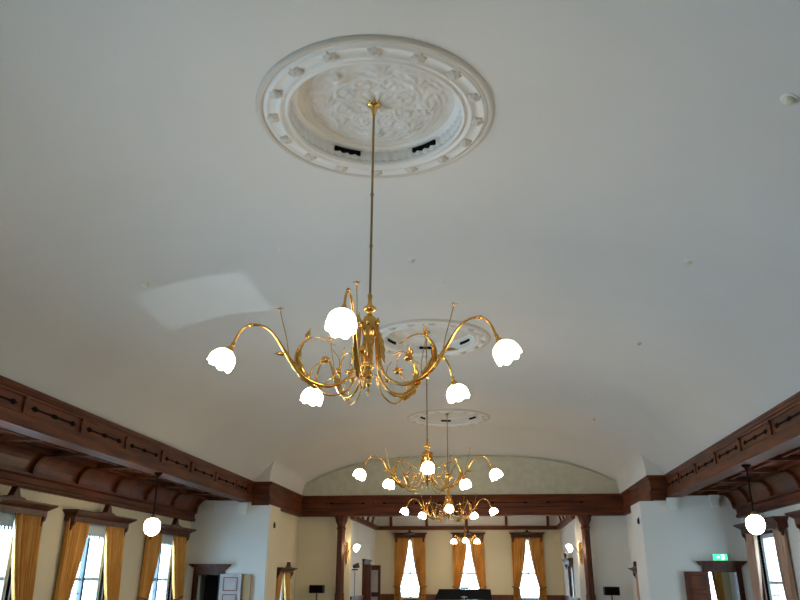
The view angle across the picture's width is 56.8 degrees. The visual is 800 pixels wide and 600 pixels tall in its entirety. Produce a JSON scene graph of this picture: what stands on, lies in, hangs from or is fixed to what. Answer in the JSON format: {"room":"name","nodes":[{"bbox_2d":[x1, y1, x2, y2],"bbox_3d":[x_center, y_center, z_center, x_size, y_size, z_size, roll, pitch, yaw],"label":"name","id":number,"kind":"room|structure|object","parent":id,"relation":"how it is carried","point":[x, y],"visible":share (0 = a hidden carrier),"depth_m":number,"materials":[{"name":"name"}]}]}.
{"room":"ballroom","nodes":[
{"label":"ballroom","id":0,"kind":"room"},
{"bbox_2d":[0,484,205,599],"bbox_3d":[-7.326,2.849,8.606,0.250,3.900,28.300,-2,-21,6],"label":"wall","id":1,"kind":"structure","parent":0,"point":[53,528],"depth_m":14.80,"materials":[{"name":"paint"}]},
{"bbox_2d":[0,511,14,599],"bbox_3d":[-6.813,4.396,12.101,0.210,1.870,1.620,-2,-21,6],"label":"window","id":2,"kind":"structure","parent":1,"relation":"in","point":[8,551],"depth_m":12.73,"materials":[{"name":"grey"}]},
{"bbox_2d":[0,511,14,529],"bbox_3d":[-6.723,3.659,12.370,0.026,0.320,0.902,-2,-21,6],"label":"lace valance","id":3,"kind":"object","parent":2,"relation":"attached to","point":[7,520],"visible":0.77,"depth_m":12.60,"materials":[{"name":"white"}]},
{"bbox_2d":[0,434,41,441],"bbox_3d":[-6.140,2.339,11.721,1.260,0.415,0.100,-2,-21,6],"label":"trim","id":4,"kind":"structure","parent":1,"relation":"attached to","point":[3,437],"depth_m":11.72,"materials":[{"name":"red wood"}]},
{"bbox_2d":[0,486,58,526],"bbox_3d":[-6.594,3.430,12.441,0.320,0.580,2.543,-2,-21,6],"label":"pelmet","id":5,"kind":"object","parent":1,"relation":"attached to","point":[12,502],"visible":0.98,"depth_m":12.66,"materials":[{"name":"red wood"}]},
{"bbox_2d":[11,513,42,599],"bbox_3d":[-6.562,5.030,12.726,0.213,2.651,0.835,-1,-21,4],"label":"curtain","id":6,"kind":"object","parent":5,"relation":"hanging from","point":[27,529],"visible":0.98,"depth_m":12.91,"materials":[{"name":"fabric"}]},
{"bbox_2d":[29,450,92,474],"bbox_3d":[-5.959,2.889,13.170,1.260,0.415,0.100,-2,-21,6],"label":"trim","id":7,"kind":"structure","parent":1,"relation":"attached to","point":[61,453],"depth_m":13.19,"materials":[{"name":"red wood"}]},
{"bbox_2d":[69,525,105,599],"bbox_3d":[-6.437,5.542,15.119,0.210,1.870,1.620,-2,-21,6],"label":"window","id":8,"kind":"structure","parent":1,"relation":"in","point":[83,565],"depth_m":15.36,"materials":[{"name":"grey"}]},
{"bbox_2d":[87,523,105,539],"bbox_3d":[-6.347,4.805,15.389,0.026,0.320,0.902,-2,-21,6],"label":"lace valance","id":9,"kind":"object","parent":8,"relation":"attached to","point":[96,530],"visible":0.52,"depth_m":15.46,"materials":[{"name":"white"}]},
{"bbox_2d":[0,466,196,521],"bbox_3d":[-7.221,1.334,8.189,0.160,0.260,26.480,-2,-21,6],"label":"trim","id":10,"kind":"structure","parent":1,"relation":"attached to","point":[8,476],"depth_m":14.94,"materials":[{"name":"red wood"}]},
{"bbox_2d":[63,505,136,535],"bbox_3d":[-6.218,4.576,15.459,0.320,0.580,2.543,-2,-21,6],"label":"pelmet","id":11,"kind":"object","parent":1,"relation":"attached to","point":[106,517],"visible":0.98,"depth_m":15.19,"materials":[{"name":"red wood"}]},
{"bbox_2d":[53,518,89,599],"bbox_3d":[-6.394,5.589,14.198,0.213,2.651,0.834,-1,-21,4],"label":"curtain","id":12,"kind":"object","parent":11,"relation":"hanging from","point":[74,541],"visible":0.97,"depth_m":14.29,"materials":[{"name":"fabric"}]},
{"bbox_2d":[104,526,124,599],"bbox_3d":[-6.187,6.176,15.744,0.213,2.651,0.835,-1,-21,4],"label":"curtain","id":13,"kind":"object","parent":11,"relation":"hanging from","point":[114,536],"visible":0.98,"depth_m":15.90,"materials":[{"name":"fabric"}]},
{"bbox_2d":[0,442,200,510],"bbox_3d":[-7.080,0.987,8.303,0.440,0.510,26.480,-2,-21,6],"label":"trim","id":14,"kind":"structure","parent":1,"relation":"attached to","point":[11,456],"depth_m":14.89,"materials":[{"name":"brown wood"}]},
{"bbox_2d":[75,463,131,484],"bbox_3d":[-5.779,3.439,14.619,1.260,0.415,0.100,-2,-21,6],"label":"trim","id":15,"kind":"structure","parent":1,"relation":"attached to","point":[86,469],"depth_m":14.63,"materials":[{"name":"red wood"}]},
{"bbox_2d":[113,474,163,493],"bbox_3d":[-5.599,3.989,16.067,1.260,0.415,0.100,-2,-21,6],"label":"trim","id":16,"kind":"structure","parent":1,"relation":"attached to","point":[121,480],"depth_m":16.08,"materials":[{"name":"red wood"}]},
{"bbox_2d":[151,535,172,599],"bbox_3d":[-6.022,6.808,18.453,0.210,1.870,1.620,-2,-21,6],"label":"window","id":17,"kind":"structure","parent":1,"relation":"in","point":[154,591],"depth_m":18.91,"materials":[{"name":"grey"}]},
{"bbox_2d":[161,534,172,546],"bbox_3d":[-5.933,6.071,18.722,0.026,0.320,0.902,-2,-21,6],"label":"lace valance","id":18,"kind":"object","parent":17,"relation":"attached to","point":[167,540],"visible":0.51,"depth_m":18.81,"materials":[{"name":"white"}]},
{"bbox_2d":[144,483,189,500],"bbox_3d":[-5.419,4.539,17.516,1.260,0.415,0.100,-2,-21,6],"label":"trim","id":19,"kind":"structure","parent":1,"relation":"attached to","point":[165,485],"depth_m":17.53,"materials":[{"name":"red wood"}]},
{"bbox_2d":[149,518,195,542],"bbox_3d":[-5.804,5.842,18.792,0.320,0.580,2.543,-2,-21,6],"label":"pelmet","id":20,"kind":"object","parent":1,"relation":"attached to","point":[175,529],"visible":0.76,"depth_m":18.83,"materials":[{"name":"red wood"}]},
{"bbox_2d":[137,533,162,599],"bbox_3d":[-5.979,6.854,17.532,0.213,2.651,0.834,-1,-21,4],"label":"curtain","id":21,"kind":"object","parent":20,"relation":"hanging from","point":[152,546],"visible":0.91,"depth_m":17.59,"materials":[{"name":"gold fabric"}]},
{"bbox_2d":[172,535,186,599],"bbox_3d":[-5.772,7.442,19.078,0.213,2.651,0.835,-1,-21,4],"label":"curtain","id":22,"kind":"object","parent":20,"relation":"hanging from","point":[179,542],"visible":0.96,"depth_m":19.19,"materials":[{"name":"fabric"}]},
{"bbox_2d":[171,490,214,506],"bbox_3d":[-5.239,5.089,18.965,1.260,0.415,0.100,-2,-21,6],"label":"trim","id":23,"kind":"structure","parent":1,"relation":"attached to","point":[190,492],"depth_m":18.99,"materials":[{"name":"red wood"}]},
{"bbox_2d":[0,430,216,496],"bbox_3d":[-6.414,0.790,8.295,0.940,0.060,26.480,-2,-21,6],"label":"ceiling","id":24,"kind":"structure","parent":0,"point":[1,431],"depth_m":14.19,"materials":[{"name":"brown wood"}]},
{"bbox_2d":[144,472,161,535],"bbox_3d":[-4.850,4.032,14.633,0.320,1.215,0.320,-2,-21,6],"label":"globe pendant","id":25,"kind":"object","parent":24,"relation":"hanging from","point":[152,525],"visible":1,"depth_m":14.40,"materials":[{"name":"white"}]},
{"bbox_2d":[204,575,218,599],"bbox_3d":[-4.699,7.816,21.389,2.000,3.700,0.150,-2,-21,6],"label":"doorway","id":26,"kind":"structure","parent":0,"point":[211,583],"depth_m":21.23,"materials":[{"name":"black"}]},
{"bbox_2d":[183,501,271,599],"bbox_3d":[-4.673,7.253,19.989,2.200,3.760,0.200,-2,-21,6],"label":"wall","id":27,"kind":"structure","parent":0,"point":[224,535],"depth_m":20.12,"materials":[{"name":"paint"}]},
{"bbox_2d":[0,427,224,499],"bbox_3d":[-6.598,0.861,8.290,0.570,0.082,26.480,-2,-21,6],"label":"trim","id":28,"kind":"structure","parent":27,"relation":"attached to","point":[29,446],"depth_m":14.20,"materials":[{"name":"red wood"}]},
{"bbox_2d":[0,375,254,501],"bbox_3d":[-5.734,0.724,8.407,0.390,0.550,26.800,-2,-21,6],"label":"ceiling beam","id":29,"kind":"structure","parent":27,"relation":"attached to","point":[25,410],"depth_m":12.71,"materials":[{"name":"red wood"}]},
{"bbox_2d":[205,500,217,510],"bbox_3d":[-5.228,5.684,20.455,0.314,0.260,0.190,-2,-21,6],"label":"corbel","id":30,"kind":"object","parent":27,"relation":"attached to","point":[210,505],"visible":1,"depth_m":20.40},
{"bbox_2d":[194,497,233,511],"bbox_3d":[-5.058,5.639,20.413,1.260,0.415,0.100,-2,-21,6],"label":"trim","id":31,"kind":"structure","parent":27,"relation":"attached to","point":[200,501],"depth_m":20.42,"materials":[{"name":"red wood"}]},
{"bbox_2d":[189,564,241,599],"bbox_3d":[-4.920,8.049,19.594,1.460,1.990,0.430,-2,-21,6],"label":"door","id":32,"kind":"structure","parent":27,"relation":"in","point":[229,585],"depth_m":19.68,"materials":[{"name":"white wood"}]},
{"bbox_2d":[189,564,230,568],"bbox_3d":[-5.100,7.150,19.850,1.110,0.130,0.230,-2,-21,6],"label":"hood","id":33,"kind":"object","parent":32,"relation":"attached to","point":[196,566],"depth_m":19.81,"materials":[{"name":"red wood"}]},
{"bbox_2d":[238,502,249,513],"bbox_3d":[-4.302,5.724,20.324,0.273,0.300,0.190,-2,-21,6],"label":"corbel","id":34,"kind":"object","parent":27,"relation":"attached to","point":[243,507],"visible":1,"depth_m":20.27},
{"bbox_2d":[251,481,271,504],"bbox_3d":[-3.966,5.408,20.629,0.346,0.630,0.898,16,-26,-35],"label":"trim","id":35,"kind":"structure","parent":27,"relation":"attached to","point":[260,490],"depth_m":20.51,"materials":[{"name":"red wood"}]},
{"bbox_2d":[266,505,280,599],"bbox_3d":[-3.616,7.442,20.389,0.200,3.700,0.920,-2,-21,6],"label":"wall","id":36,"kind":"structure","parent":0,"point":[275,511],"depth_m":20.51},
{"bbox_2d":[277,511,298,599],"bbox_3d":[-3.588,8.141,22.231,0.200,3.700,3.000,-2,-21,6],"label":"wall","id":37,"kind":"structure","parent":0,"point":[288,528],"depth_m":22.89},
{"bbox_2d":[269,482,303,516],"bbox_3d":[-3.506,6.059,22.338,0.390,0.630,4.130,-2,-21,6],"label":"trim","id":38,"kind":"structure","parent":37,"relation":"attached to","point":[289,501],"depth_m":22.07,"materials":[{"name":"red wood"}]},
{"bbox_2d":[276,562,297,578],"bbox_3d":[-3.384,8.012,21.931,0.280,0.469,1.803,-2,-21,6],"label":"pelmet","id":39,"kind":"object","parent":37,"relation":"attached to","point":[288,569],"visible":0.88,"depth_m":21.86,"materials":[{"name":"red wood"}]},
{"bbox_2d":[275,572,282,599],"bbox_3d":[-3.510,8.713,21.159,0.183,1.771,0.574,-1,-21,3],"label":"curtain","id":40,"kind":"object","parent":39,"relation":"hanging from","point":[279,580],"visible":0.84,"depth_m":21.27,"materials":[{"name":"gold fabric"}]},
{"bbox_2d":[284,573,290,599],"bbox_3d":[-3.387,9.054,22.057,0.183,1.771,0.574,-1,-21,3],"label":"curtain","id":41,"kind":"object","parent":39,"relation":"hanging from","point":[287,576],"visible":0.94,"depth_m":22.12,"materials":[{"name":"gold fabric"}]},
{"bbox_2d":[295,517,351,599],"bbox_3d":[-2.542,8.299,23.764,1.930,4.500,0.200,-2,-21,6],"label":"wall","id":42,"kind":"structure","parent":0,"point":[317,536],"depth_m":23.68,"materials":[{"name":"paint"}]},
{"bbox_2d":[350,520,374,595],"bbox_3d":[-1.371,9.220,26.176,0.200,4.500,5.200,-2,-21,6],"label":"wall","id":43,"kind":"structure","parent":0,"point":[362,535],"depth_m":25.40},
{"bbox_2d":[350,517,378,529],"bbox_3d":[-1.217,7.956,26.395,0.150,0.140,5.350,-2,-21,6],"label":"trim","id":44,"kind":"structure","parent":43,"relation":"attached to","point":[360,520],"depth_m":26.00,"materials":[{"name":"red wood"}]},
{"bbox_2d":[0,0,799,494],"bbox_3d":[0.082,-0.211,9.923,11.600,2.430,30.300,-2,-21,6],"label":"ceiling","id":45,"kind":"structure","parent":0,"point":[626,142],"depth_m":9.32,"materials":[{"name":"paint"}]},
{"bbox_2d":[255,35,494,177],"bbox_3d":[-0.246,-1.910,7.519,2.399,0.250,2.399,-12,-24,29],"label":"ceiling medallion","id":46,"kind":"object","parent":45,"relation":"attached to","point":[436,108],"visible":0.99,"depth_m":7.49,"materials":[{"name":"white paint"}]},
{"bbox_2d":[207,99,521,405],"bbox_3d":[-0.193,-0.539,7.100,2.661,3.060,2.541,-18,-27,40],"label":"chandelier","id":47,"kind":"object","parent":46,"relation":"hanging from","point":[341,322],"visible":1,"depth_m":6.46,"materials":[{"name":"gold metal"}]},
{"bbox_2d":[226,342,235,352],"bbox_3d":[-1.466,0.409,6.387,0.090,0.106,0.076,4,-21,-11],"label":"socket","id":48,"kind":"object","parent":47,"relation":"attached to","point":[229,348],"depth_m":6.36,"materials":[{"name":"gold metal"}]},
{"bbox_2d":[373,319,490,357],"bbox_3d":[0.564,0.715,14.433,2.399,0.250,2.399,4,-21,-9],"label":"ceiling medallion","id":49,"kind":"object","parent":45,"relation":"attached to","point":[469,337],"visible":0.84,"depth_m":14.63,"materials":[{"name":"white paint"}]},
{"bbox_2d":[353,331,502,493],"bbox_3d":[0.435,2.088,14.024,2.661,3.060,2.541,14,-25,-31],"label":"chandelier","id":50,"kind":"object","parent":49,"relation":"hanging from","point":[428,467],"visible":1,"depth_m":13.39,"materials":[{"name":"gold metal"}]},
{"bbox_2d":[407,409,489,426],"bbox_3d":[1.398,3.353,21.382,2.399,0.250,2.399,7,-22,-16],"label":"ceiling medallion","id":51,"kind":"object","parent":45,"relation":"attached to","point":[436,417],"visible":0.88,"depth_m":21.75,"materials":[{"name":"beige paint"}]},
{"bbox_2d":[400,413,497,522],"bbox_3d":[1.235,4.679,20.847,2.541,3.060,2.661,6,-21,-14],"label":"chandelier","id":52,"kind":"object","parent":51,"relation":"hanging from","point":[449,505],"visible":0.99,"depth_m":20.36,"materials":[{"name":"gold metal"}]},
{"bbox_2d":[780,93,798,105],"bbox_3d":[3.360,-1.728,6.376,0.143,0.102,0.150,-5,-21,14],"label":"smoke detector","id":53,"kind":"object","parent":45,"relation":"attached to","point":[788,99],"visible":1,"depth_m":6.34,"materials":[{"name":"white paint"}]},
{"bbox_2d":[361,516,558,525],"bbox_3d":[2.256,7.407,26.252,7.120,0.820,5.500,-2,-21,6],"label":"ceiling","id":54,"kind":"structure","parent":0,"point":[481,520],"depth_m":28.64,"materials":[{"name":"paint"}]},
{"bbox_2d":[302,456,618,495],"bbox_3d":[1.836,5.671,23.846,10.100,1.249,0.250,-2,-21,6],"label":"wall","id":55,"kind":"structure","parent":0,"point":[520,475],"depth_m":23.67,"materials":[{"name":"paint"}]},
{"bbox_2d":[304,456,617,486],"bbox_3d":[1.821,5.499,23.767,10.003,0.954,0.028,-2,-21,6],"label":"trim","id":56,"kind":"structure","parent":55,"relation":"attached to","point":[435,456],"depth_m":23.88,"materials":[{"name":"paint"}]},
{"bbox_2d":[299,493,625,516],"bbox_3d":[1.865,6.529,23.505,10.770,0.630,0.390,-2,-21,6],"label":"ceiling beam","id":57,"kind":"structure","parent":55,"relation":"attached to","point":[506,504],"depth_m":23.33,"materials":[{"name":"red wood"}]},
{"bbox_2d":[375,530,564,594],"bbox_3d":[2.580,10.047,28.305,7.520,4.500,0.250,-2,-21,6],"label":"wall","id":58,"kind":"structure","parent":0,"point":[497,543],"depth_m":28.21,"materials":[{"name":"paint"}]},
{"bbox_2d":[396,538,421,599],"bbox_3d":[0.395,10.294,28.407,1.060,2.270,0.210,-2,-21,6],"label":"window","id":59,"kind":"structure","parent":58,"relation":"in","point":[410,572],"depth_m":28.34,"materials":[{"name":"grey"}]},
{"bbox_2d":[393,529,426,541],"bbox_3d":[0.380,9.137,28.655,1.330,0.468,0.250,-2,-21,6],"label":"pelmet","id":60,"kind":"object","parent":58,"relation":"attached to","point":[409,534],"visible":1,"depth_m":28.61,"materials":[{"name":"red wood"}]},
{"bbox_2d":[393,538,408,599],"bbox_3d":[0.040,10.664,28.163,0.623,3.120,0.173,-3,-21,9],"label":"curtain","id":61,"kind":"object","parent":60,"relation":"hanging from","point":[400,558],"visible":1,"depth_m":28.39,"materials":[{"name":"gold fabric"}]},
{"bbox_2d":[411,538,426,599],"bbox_3d":[0.716,10.640,28.088,0.620,3.121,0.173,-1,-21,3],"label":"curtain","id":62,"kind":"object","parent":60,"relation":"hanging from","point":[418,546],"visible":1,"depth_m":28.31,"materials":[{"name":"fabric"}]},
{"bbox_2d":[451,529,484,541],"bbox_3d":[2.615,9.056,28.408,1.330,0.468,0.250,-2,-21,6],"label":"pelmet","id":63,"kind":"object","parent":58,"relation":"attached to","point":[478,535],"visible":0.84,"depth_m":28.36,"materials":[{"name":"red wood"}]},
{"bbox_2d":[452,538,466,588],"bbox_3d":[2.275,10.582,27.916,0.623,3.120,0.173,-3,-21,9],"label":"curtain","id":64,"kind":"object","parent":63,"relation":"hanging from","point":[459,549],"visible":0.76,"depth_m":28.17,"materials":[{"name":"fabric"}]},
{"bbox_2d":[469,538,486,588],"bbox_3d":[2.951,10.558,27.841,0.620,3.121,0.173,-1,-21,3],"label":"curtain","id":65,"kind":"object","parent":63,"relation":"hanging from","point":[478,559],"visible":0.79,"depth_m":28.09,"materials":[{"name":"fabric"}]},
{"bbox_2d":[378,526,559,529],"bbox_3d":[2.563,8.799,28.566,7.120,0.140,0.150,-2,-21,6],"label":"trim","id":66,"kind":"structure","parent":58,"relation":"attached to","point":[379,527],"depth_m":28.51,"materials":[{"name":"red wood"}]},
{"bbox_2d":[491,595,517,599],"bbox_3d":[3.720,11.471,27.445,1.310,1.000,0.080,-2,-21,6],"label":"trim","id":67,"kind":"structure","parent":58,"relation":"attached to","point":[494,597],"depth_m":27.55,"materials":[{"name":"brown wood"}]},
{"bbox_2d":[509,529,544,541],"bbox_3d":[4.830,8.974,28.163,1.330,0.468,0.250,-2,-21,6],"label":"pelmet","id":68,"kind":"object","parent":58,"relation":"attached to","point":[526,534],"visible":1,"depth_m":28.11,"materials":[{"name":"red wood"}]},
{"bbox_2d":[511,538,525,599],"bbox_3d":[4.490,10.501,27.671,0.623,3.120,0.173,-3,-21,9],"label":"curtain","id":69,"kind":"object","parent":68,"relation":"hanging from","point":[519,544],"visible":1,"depth_m":27.91,"materials":[{"name":"fabric"}]},
{"bbox_2d":[528,538,546,599],"bbox_3d":[5.166,10.477,27.596,0.620,3.121,0.173,-1,-21,3],"label":"curtain","id":70,"kind":"object","parent":68,"relation":"hanging from","point":[537,554],"visible":1,"depth_m":27.83,"materials":[{"name":"fabric"}]},
{"bbox_2d":[513,538,541,599],"bbox_3d":[4.845,10.131,27.916,1.060,2.270,0.210,-2,-21,6],"label":"window","id":71,"kind":"structure","parent":58,"relation":"in","point":[528,573],"depth_m":27.88,"materials":[{"name":"grey"}]},
{"bbox_2d":[560,520,579,597],"bbox_3d":[5.900,8.953,25.373,0.200,4.500,5.200,-2,-21,6],"label":"wall","id":72,"kind":"structure","parent":0,"point":[567,533],"depth_m":25.26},
{"bbox_2d":[556,516,574,528],"bbox_3d":[5.707,7.702,25.630,0.150,0.140,5.350,-2,-21,6],"label":"trim","id":73,"kind":"structure","parent":72,"relation":"attached to","point":[568,519],"depth_m":25.16,"materials":[{"name":"red wood"}]},
{"bbox_2d":[567,564,574,596],"bbox_3d":[5.806,9.506,24.744,0.210,1.300,1.580,-2,-21,6],"label":"window","id":74,"kind":"structure","parent":72,"relation":"in","point":[571,571],"depth_m":25.33,"materials":[{"name":"grey"}]},
{"bbox_2d":[574,516,633,599],"bbox_3d":[6.358,7.973,22.780,1.750,4.500,0.200,-2,-21,6],"label":"wall","id":75,"kind":"structure","parent":0,"point":[608,534],"depth_m":22.70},
{"bbox_2d":[625,513,637,599],"bbox_3d":[6.941,7.755,21.068,0.200,3.700,3.000,-2,-21,6],"label":"wall","id":76,"kind":"structure","parent":0,"point":[630,536],"depth_m":22.23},
{"bbox_2d":[631,501,664,599],"bbox_3d":[6.327,6.981,18.773,0.340,3.515,1.350,-2,-21,6],"label":"wall","id":77,"kind":"structure","parent":0,"point":[649,572],"depth_m":18.53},
{"bbox_2d":[620,475,650,514],"bbox_3d":[6.775,5.591,20.962,0.390,0.630,4.640,-2,-21,6],"label":"trim","id":78,"kind":"structure","parent":77,"relation":"attached to","point":[639,491],"depth_m":20.70,"materials":[{"name":"red wood"}]},
{"bbox_2d":[654,495,753,599],"bbox_3d":[7.453,6.620,18.151,2.060,3.760,0.200,-2,-21,6],"label":"wall","id":79,"kind":"structure","parent":0,"point":[689,534],"depth_m":18.31,"materials":[{"name":"paint"}]},
{"bbox_2d":[647,475,667,500],"bbox_3d":[6.738,4.834,18.966,0.848,0.630,0.297,16,-26,-35],"label":"trim","id":80,"kind":"structure","parent":79,"relation":"attached to","point":[658,483],"depth_m":18.88,"materials":[{"name":"red wood"}]},
{"bbox_2d":[666,497,677,510],"bbox_3d":[6.846,5.127,18.594,0.247,0.300,0.190,-2,-21,6],"label":"corbel","id":81,"kind":"object","parent":79,"relation":"attached to","point":[672,504],"visible":1,"depth_m":18.54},
{"bbox_2d":[686,491,735,507],"bbox_3d":[7.741,5.002,18.556,1.260,0.415,0.100,-2,-21,6],"label":"trim","id":82,"kind":"structure","parent":79,"relation":"attached to","point":[705,493],"depth_m":18.55,"materials":[{"name":"red wood"}]},
{"bbox_2d":[708,495,719,507],"bbox_3d":[7.857,5.034,18.503,0.228,0.300,0.190,-2,-21,6],"label":"corbel","id":83,"kind":"object","parent":79,"relation":"attached to","point":[713,499],"visible":1,"depth_m":18.44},
{"bbox_2d":[684,561,746,599],"bbox_3d":[7.644,7.357,17.723,1.480,2.080,0.430,-2,-21,6],"label":"door","id":84,"kind":"structure","parent":79,"relation":"in","point":[697,583],"depth_m":17.87,"materials":[{"name":"red wood"}]},
{"bbox_2d":[696,561,746,567],"bbox_3d":[7.811,6.413,17.953,1.130,0.150,0.230,-2,-21,6],"label":"hood","id":85,"kind":"object","parent":84,"relation":"attached to","point":[704,564],"depth_m":17.92,"materials":[{"name":"red wood"}]},
{"bbox_2d":[664,391,799,496],"bbox_3d":[5.450,0.223,6.931,0.390,0.550,26.290,-2,-21,6],"label":"ceiling beam","id":86,"kind":"structure","parent":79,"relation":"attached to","point":[776,431],"depth_m":13.21,"materials":[{"name":"red wood"}]},
{"bbox_2d":[697,447,799,493],"bbox_3d":[6.274,0.295,6.619,0.570,0.082,25.950,-2,-21,6],"label":"trim","id":87,"kind":"structure","parent":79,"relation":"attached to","point":[790,464],"depth_m":14.97,"materials":[{"name":"red wood"}]},
{"bbox_2d":[721,572,731,599],"bbox_3d":[7.776,7.234,19.681,1.800,3.700,0.150,-2,-21,6],"label":"wall","id":88,"kind":"structure","parent":0,"point":[725,575],"depth_m":19.41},
{"bbox_2d":[711,572,724,599],"bbox_3d":[8.336,7.725,19.278,0.337,2.400,0.142,-1,-21,3],"label":"curtain","id":89,"kind":"object","parent":88,"relation":"hanging from","point":[716,576],"visible":0.61,"depth_m":19.38,"materials":[{"name":"gold fabric"}]},
{"bbox_2d":[709,447,799,485],"bbox_3d":[6.091,0.237,6.663,0.940,0.060,25.950,-2,-21,6],"label":"ceiling","id":90,"kind":"structure","parent":0,"point":[776,463],"depth_m":14.49,"materials":[{"name":"brown wood"}]},
{"bbox_2d":[741,464,764,534],"bbox_3d":[6.298,3.570,13.260,0.320,1.215,0.320,-2,-21,6],"label":"globe pendant","id":91,"kind":"object","parent":90,"relation":"hanging from","point":[755,524],"visible":1,"depth_m":13.03,"materials":[{"name":"white"}]},
{"bbox_2d":[729,503,799,599],"bbox_3d":[7.197,2.228,6.766,0.250,3.900,27.800,-2,-21,6],"label":"wall","id":92,"kind":"structure","parent":0,"point":[792,533],"depth_m":15.47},
{"bbox_2d":[697,486,750,503],"bbox_3d":[7.615,4.618,17.544,1.260,0.415,0.100,-2,-21,6],"label":"trim","id":93,"kind":"structure","parent":92,"relation":"attached to","point":[717,488],"depth_m":17.54,"materials":[{"name":"red wood"}]},
{"bbox_2d":[715,477,773,496],"bbox_3d":[7.434,4.068,16.096,1.260,0.415,0.100,-2,-21,6],"label":"trim","id":94,"kind":"structure","parent":92,"relation":"attached to","point":[765,484],"depth_m":16.09,"materials":[{"name":"red wood"}]},
{"bbox_2d":[733,512,787,541],"bbox_3d":[8.114,5.088,16.711,0.320,0.590,2.703,-2,-21,6],"label":"pelmet","id":95,"kind":"object","parent":92,"relation":"attached to","point":[779,522],"visible":0.68,"depth_m":15.71,"materials":[{"name":"red wood"}]},
{"bbox_2d":[745,533,763,599],"bbox_3d":[8.286,6.756,17.073,0.213,2.650,0.654,-1,-21,3],"label":"curtain","id":96,"kind":"object","parent":95,"relation":"hanging from","point":[752,550],"visible":0.96,"depth_m":17.19,"materials":[{"name":"brown fabric"}]},
{"bbox_2d":[772,528,797,599],"bbox_3d":[8.057,6.091,15.322,0.213,2.651,0.655,-1,-21,3],"label":"curtain","id":97,"kind":"object","parent":95,"relation":"hanging from","point":[781,544],"visible":0.94,"depth_m":15.41,"materials":[{"name":"brown fabric"}]},
{"bbox_2d":[726,465,799,505],"bbox_3d":[6.755,0.386,6.524,0.440,0.510,25.950,-2,-21,6],"label":"trim","id":98,"kind":"structure","parent":92,"relation":"attached to","point":[779,482],"depth_m":15.93,"materials":[{"name":"brown wood"}]},
{"bbox_2d":[733,488,799,517],"bbox_3d":[6.893,0.722,6.380,0.160,0.260,25.950,-2,-21,6],"label":"trim","id":99,"kind":"structure","parent":92,"relation":"attached to","point":[790,497],"depth_m":16.11,"materials":[{"name":"red wood"}]},
{"bbox_2d":[738,467,799,488],"bbox_3d":[7.254,3.518,14.647,1.260,0.415,0.100,-2,-21,6],"label":"trim","id":100,"kind":"structure","parent":92,"relation":"attached to","point":[792,474],"depth_m":14.64,"materials":[{"name":"red wood"}]},
{"bbox_2d":[757,530,784,599],"bbox_3d":[8.322,6.072,16.312,0.210,1.870,1.620,-2,-21,6],"label":"window","id":101,"kind":"structure","parent":92,"relation":"in","point":[770,533],"depth_m":16.95,"materials":[{"name":"grey"}]},
{"bbox_2d":[765,454,799,460],"bbox_3d":[7.074,2.968,13.198,1.260,0.415,0.100,-2,-21,6],"label":"trim","id":102,"kind":"structure","parent":92,"relation":"attached to","point":[796,457],"depth_m":13.23,"materials":[{"name":"red wood"}]},
{"bbox_2d":[784,510,799,528],"bbox_3d":[7.721,3.889,13.554,0.320,0.590,2.703,-2,-21,6],"label":"pelmet","id":103,"kind":"object","parent":92,"relation":"attached to","point":[795,515],"visible":1,"depth_m":14.54,"materials":[{"name":"red wood"}]},
{"bbox_3d":[2.275,7.039,26.551,7.520,0.120,5.700,-2,-21,6],"label":"ceiling","id":104,"kind":"structure","parent":0,"visible":0},
{"bbox_2d":[451,516,479,544],"bbox_3d":[2.330,8.004,26.699,1.047,1.580,0.954,-2,-21,6],"label":"chandelier","id":105,"kind":"object","parent":104,"relation":"hanging from","point":[465,540],"visible":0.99,"depth_m":26.69,"materials":[{"name":"gold metal"}]},
{"bbox_3d":[0.385,5.820,10.665,15.000,0.120,36.600,-2,-21,6],"label":"floor","id":106,"kind":"structure","parent":0,"visible":0},
{"bbox_2d":[241,574,251,599],"bbox_3d":[-4.070,8.112,19.427,0.220,1.720,0.080,-2,-21,6],"label":"panel","id":107,"kind":"object","parent":106,"relation":"on","point":[247,578],"visible":1,"depth_m":19.59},
{"bbox_2d":[309,585,324,599],"bbox_3d":[-2.566,9.508,22.682,0.742,1.447,0.690,-2,-21,6],"label":"speaker","id":108,"kind":"object","parent":106,"relation":"on","point":[316,589],"visible":1,"depth_m":22.85},
{"bbox_2d":[334,516,347,599],"bbox_3d":[-1.882,8.615,23.206,0.406,3.520,0.406,-2,-21,6],"label":"wooden column","id":109,"kind":"structure","parent":106,"relation":"on","point":[341,521],"depth_m":23.30,"materials":[{"name":"red wood"}]},
{"bbox_2d":[434,589,491,599],"bbox_3d":[2.140,10.504,25.043,1.990,1.330,1.908,-2,-21,6],"label":"grand piano","id":110,"kind":"object","parent":106,"relation":"on","point":[443,594],"visible":1,"depth_m":25.51,"materials":[{"name":"black paint"}]},
{"bbox_2d":[577,515,595,599],"bbox_3d":[5.717,8.337,22.367,0.406,3.520,0.406,-2,-21,6],"label":"wooden column","id":111,"kind":"structure","parent":106,"relation":"on","point":[584,520],"depth_m":22.48,"materials":[{"name":"red wood"}]},
{"bbox_2d":[603,587,619,599],"bbox_3d":[6.272,9.148,21.611,0.742,1.448,0.690,-2,-21,6],"label":"speaker","id":112,"kind":"object","parent":106,"relation":"on","point":[611,591],"visible":1,"depth_m":21.79},
{"bbox_2d":[605,587,619,594],"bbox_3d":[6.244,8.566,21.779,0.410,0.200,0.007,-2,-21,6],"label":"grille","id":113,"kind":"object","parent":112,"relation":"attached to","point":[608,590],"depth_m":21.78,"materials":[{"name":"black"}]},
{"bbox_3d":[-2.024,10.228,26.305,1.200,2.700,1.800,-2,-21,6],"label":"wall","id":114,"kind":"structure","parent":0,"visible":0},
{"bbox_2d":[362,559,380,599],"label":"door","id":115,"kind":"structure","parent":114,"relation":"in","point":[371,574],"depth_m":26.61,"materials":[{"name":"red wood"}]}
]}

